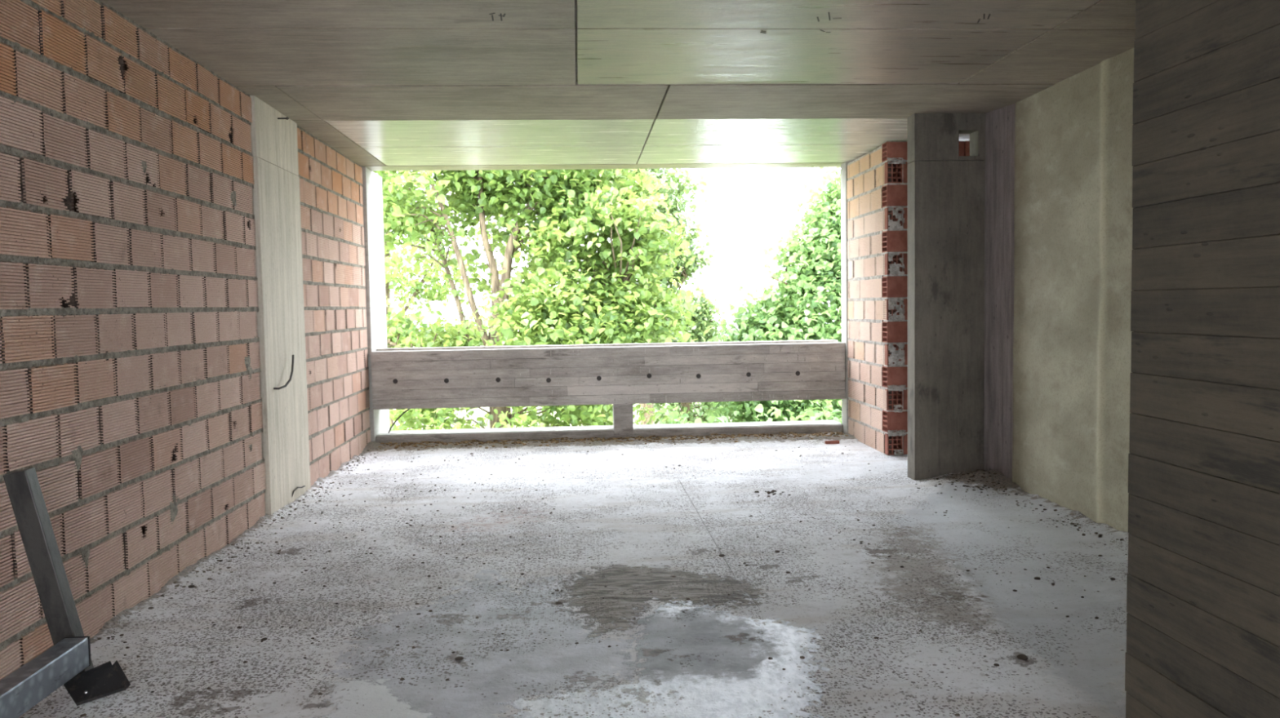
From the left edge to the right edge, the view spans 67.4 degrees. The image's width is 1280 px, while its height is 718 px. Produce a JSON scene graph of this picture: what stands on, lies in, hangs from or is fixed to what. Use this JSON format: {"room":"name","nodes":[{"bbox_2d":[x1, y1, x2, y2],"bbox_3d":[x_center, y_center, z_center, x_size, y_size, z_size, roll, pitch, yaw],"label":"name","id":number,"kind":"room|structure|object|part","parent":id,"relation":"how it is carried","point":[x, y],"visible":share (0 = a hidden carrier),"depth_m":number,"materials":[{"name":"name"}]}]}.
{"room":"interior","nodes":[
{"label":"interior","id":0,"kind":"room"},
{"bbox_2d":[0,0,370,680],"bbox_3d":[-2.495,-0.240,4.724,0.169,2.811,9.759,-1,3,-4],"label":"wall","id":1,"kind":"structure","parent":0,"point":[130,368],"depth_m":4.60,"materials":[{"name":"brick"}]},
{"bbox_2d":[18,431,1128,717],"bbox_3d":[0.378,1.145,3.521,5.550,0.124,12.840,-1,3,-4],"label":"floor","id":2,"kind":"structure","parent":0,"point":[717,665],"depth_m":4.54,"materials":[{"name":"grey concrete"}]},
{"bbox_2d":[0,467,130,717],"bbox_3d":[-1.999,0.868,2.527,0.432,0.842,2.093,-1,3,-4],"label":"steel frame","id":3,"kind":"object","parent":2,"relation":"on","point":[68,664],"visible":1,"depth_m":3.45,"materials":[{"name":"grey metal"}]},
{"bbox_3d":[-1.959,1.107,2.476,0.080,0.104,1.960,-1,3,-4],"label":"rail","id":4,"kind":"part","parent":3,"relation":"part of","materials":[{"name":"metal"}]},
{"bbox_3d":[-2.155,0.814,3.515,0.262,0.842,0.077,-2,3,-16],"label":"post","id":5,"kind":"part","parent":3,"relation":"part of","materials":[{"name":"metal"}]},
{"bbox_2d":[30,447,387,713],"bbox_3d":[-2.269,1.088,5.788,0.323,0.041,7.303,-1,3,-4],"label":"rubble","id":6,"kind":"object","parent":2,"relation":"on","point":[357,460],"visible":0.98,"depth_m":5.59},
{"bbox_2d":[454,657,463,661],"bbox_3d":[-0.716,1.186,3.803,0.034,0.011,0.027,-2,3,-12],"label":"crumb","id":7,"kind":"object","parent":2,"relation":"on","point":[458,659],"visible":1,"depth_m":3.80,"materials":[{"name":"grey concrete"}]},
{"bbox_2d":[76,447,1126,717],"bbox_3d":[0.079,1.063,5.836,4.465,0.039,6.705,-1,3,-4],"label":"grit","id":8,"kind":"object","parent":2,"relation":"on","point":[858,520],"visible":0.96,"depth_m":4.91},
{"bbox_2d":[377,431,848,450],"bbox_3d":[-0.247,0.824,9.622,4.715,0.053,0.479,-1,3,-4],"label":"gravel","id":9,"kind":"object","parent":2,"relation":"on","point":[795,434],"visible":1,"depth_m":9.70,"materials":[{"name":"grey gravel"}]},
{"bbox_2d":[825,440,839,444],"bbox_3d":[1.882,0.815,9.399,0.140,0.030,0.040,-2,3,-15],"label":"shard","id":10,"kind":"object","parent":2,"relation":"on","point":[837,442],"visible":1,"depth_m":9.38},
{"bbox_2d":[846,141,969,455],"bbox_3d":[2.711,-0.564,9.195,1.120,2.810,1.287,-1,3,-4],"label":"brick pier","id":11,"kind":"object","parent":2,"relation":"on","point":[877,193],"visible":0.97,"depth_m":8.78,"materials":[{"name":"brick"}]},
{"bbox_2d":[907,113,985,480],"bbox_3d":[2.368,-0.458,7.404,0.568,2.819,0.165,-1,3,-4],"label":"concrete column","id":12,"kind":"structure","parent":2,"relation":"on","point":[946,189],"depth_m":7.33,"materials":[{"name":"grey concrete"}]},
{"bbox_2d":[901,469,1127,564],"bbox_3d":[2.403,0.966,6.048,0.696,0.128,2.648,-1,3,-4],"label":"rubble","id":13,"kind":"object","parent":2,"relation":"on","point":[983,477],"visible":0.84,"depth_m":6.93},
{"bbox_2d":[1017,654,1027,660],"bbox_3d":[1.483,1.155,3.721,0.039,0.013,0.039,-2,3,-16],"label":"crumb","id":14,"kind":"object","parent":2,"relation":"on","point":[1023,657],"visible":1,"depth_m":3.71,"materials":[{"name":"grey concrete"}]},
{"bbox_2d":[100,0,1135,170],"bbox_3d":[0.289,-1.748,3.463,6.880,0.286,13.060,-1,3,-4],"label":"ceiling","id":15,"kind":"structure","parent":0,"point":[387,85],"depth_m":5.69,"materials":[{"name":"concrete"}]},
{"bbox_2d":[983,48,1133,532],"bbox_3d":[3.353,-0.223,3.012,0.987,2.820,11.608,-1,3,-3],"label":"wall","id":16,"kind":"structure","parent":0,"point":[1072,333],"depth_m":6.28,"materials":[{"name":"grey paint"}]},
{"bbox_2d":[1124,0,1279,717],"bbox_3d":[1.622,0.000,-0.132,0.229,2.850,5.531,-1,3,-4],"label":"wall","id":17,"kind":"structure","parent":0,"point":[1203,580],"depth_m":2.30,"materials":[{"name":"concrete"}]},
{"bbox_3d":[0.295,1.350,3.708,6.800,0.260,13.200,-1,3,-4],"label":"floor","id":18,"kind":"structure","parent":0,"visible":0},
{"bbox_2d":[245,95,311,515],"bbox_3d":[-2.619,-0.343,6.834,0.188,2.819,0.962,-1,3,-4],"label":"concrete pillar","id":19,"kind":"structure","parent":18,"relation":"on","point":[276,198],"depth_m":6.71,"materials":[{"name":"beige concrete"}]},
{"bbox_2d":[277,116,288,119],"bbox_3d":[-2.528,-1.695,6.763,0.101,0.021,0.035,-1,3,-4],"label":"nail","id":20,"kind":"object","parent":19,"relation":"attached to","point":[286,117],"visible":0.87,"depth_m":6.76,"materials":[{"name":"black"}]},
{"bbox_2d":[273,355,293,390],"bbox_3d":[-2.472,0.090,6.697,0.064,0.223,0.358,-1,3,6],"label":"bent rebar","id":21,"kind":"object","parent":19,"relation":"attached to","point":[292,360],"visible":1,"depth_m":6.74,"materials":[{"name":"black metal"}]},
{"bbox_2d":[291,485,305,497],"bbox_3d":[-2.494,0.963,7.008,0.022,0.062,0.228,-1,3,4],"label":"stub","id":22,"kind":"object","parent":19,"relation":"attached to","point":[296,488],"visible":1,"depth_m":6.95,"materials":[{"name":"black metal"}]},
{"bbox_2d":[361,166,390,441],"bbox_3d":[-2.835,-0.380,9.987,0.235,3.099,0.794,-1,3,-4],"label":"concrete post","id":23,"kind":"object","parent":18,"relation":"on","point":[375,272],"visible":0.3,"depth_m":9.81,"materials":[{"name":"grey concrete"}]},
{"bbox_2d":[370,339,845,443],"bbox_3d":[-0.293,0.390,9.968,4.800,1.080,0.472,-1,3,-4],"label":"concrete parapet","id":24,"kind":"object","parent":18,"relation":"on","point":[622,375],"visible":0.99,"depth_m":9.76,"materials":[{"name":"grey concrete"}]},
{"bbox_2d":[387,408,410,433],"bbox_3d":[-2.460,0.617,9.933,0.300,0.309,0.033,-2,3,-12],"label":"pipe","id":25,"kind":"object","parent":24,"relation":"on","point":[407,410],"visible":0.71,"depth_m":9.92,"materials":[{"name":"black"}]},
{"bbox_3d":[-0.177,0.608,9.939,0.197,0.325,0.280,-1,3,-4],"label":"post","id":26,"kind":"part","parent":24,"relation":"part of","materials":[{"name":"concrete"}]},
{"bbox_2d":[840,161,851,433],"bbox_3d":[2.219,-0.459,9.913,0.232,3.099,0.196,-1,3,-4],"label":"concrete post","id":27,"kind":"object","parent":18,"relation":"on","point":[844,281],"visible":0.24,"depth_m":9.86,"materials":[{"name":"grey concrete"}]},
{"label":"outside","id":28,"kind":"structure","parent":0,"visible":0},
{"bbox_2d":[393,401,821,431],"bbox_3d":[-2.806,2.148,45.405,80.000,0.200,69.400,-1,3,-4],"label":"ground","id":29,"kind":"structure","parent":28,"point":[478,412],"depth_m":40.56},
{"bbox_2d":[389,409,464,431],"bbox_3d":[-3.361,2.256,12.408,2.622,3.390,2.724,-2,4,-22],"label":"shrub","id":30,"kind":"object","parent":29,"relation":"on","point":[394,411],"visible":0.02,"depth_m":13.00,"materials":[{"name":"green plant"}]},
{"bbox_2d":[383,170,517,424],"bbox_3d":[-4.300,-0.742,22.823,6.884,8.202,3.028,-1,3,-1],"label":"tree","id":31,"kind":"object","parent":29,"relation":"on","point":[431,295],"visible":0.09,"depth_m":22.36,"materials":[{"name":"green plant"}]},
{"bbox_2d":[372,168,709,431],"bbox_3d":[-2.018,-0.034,14.387,6.121,7.677,3.868,-1,3,6],"label":"tree","id":32,"kind":"object","parent":29,"relation":"on","point":[604,304],"visible":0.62,"depth_m":13.69,"materials":[{"name":"green plant"}]},
{"bbox_2d":[492,408,603,428],"bbox_3d":[-1.176,2.268,13.068,2.630,3.220,2.485,-3,4,-28],"label":"shrub","id":33,"kind":"object","parent":29,"relation":"on","point":[502,416],"visible":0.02,"depth_m":12.94,"materials":[{"name":"green plant"}]},
{"bbox_2d":[581,168,715,425],"bbox_3d":[-0.011,-0.402,19.085,3.006,7.809,2.481,-1,3,-8],"label":"slender tree","id":34,"kind":"object","parent":29,"relation":"on","point":[682,189],"visible":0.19,"depth_m":18.68,"materials":[{"name":"green plant"}]},
{"bbox_2d":[644,403,728,424],"bbox_3d":[0.918,2.161,13.055,3.148,3.363,2.579,-2,3,-18],"label":"shrub","id":35,"kind":"object","parent":29,"relation":"on","point":[673,416],"visible":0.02,"depth_m":13.09,"materials":[{"name":"green plant"}]},
{"bbox_2d":[632,286,743,425],"bbox_3d":[1.171,0.751,23.205,3.850,4.998,2.529,-1,3,-4],"label":"tree","id":36,"kind":"object","parent":29,"relation":"on","point":[704,318],"visible":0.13,"depth_m":22.67,"materials":[{"name":"green plant"}]},
{"bbox_2d":[697,167,841,423],"bbox_3d":[2.940,0.150,15.324,4.744,7.042,3.188,-1,3,-8],"label":"maple tree","id":37,"kind":"object","parent":29,"relation":"on","point":[798,312],"visible":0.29,"depth_m":14.74,"materials":[{"name":"green plant"}]},
{"bbox_2d":[754,399,841,423],"bbox_3d":[2.880,2.128,13.452,3.460,3.321,2.575,-1,3,-4],"label":"shrub","id":38,"kind":"object","parent":29,"relation":"on","point":[828,412],"visible":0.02,"depth_m":13.55,"materials":[{"name":"green plant"}]}
]}

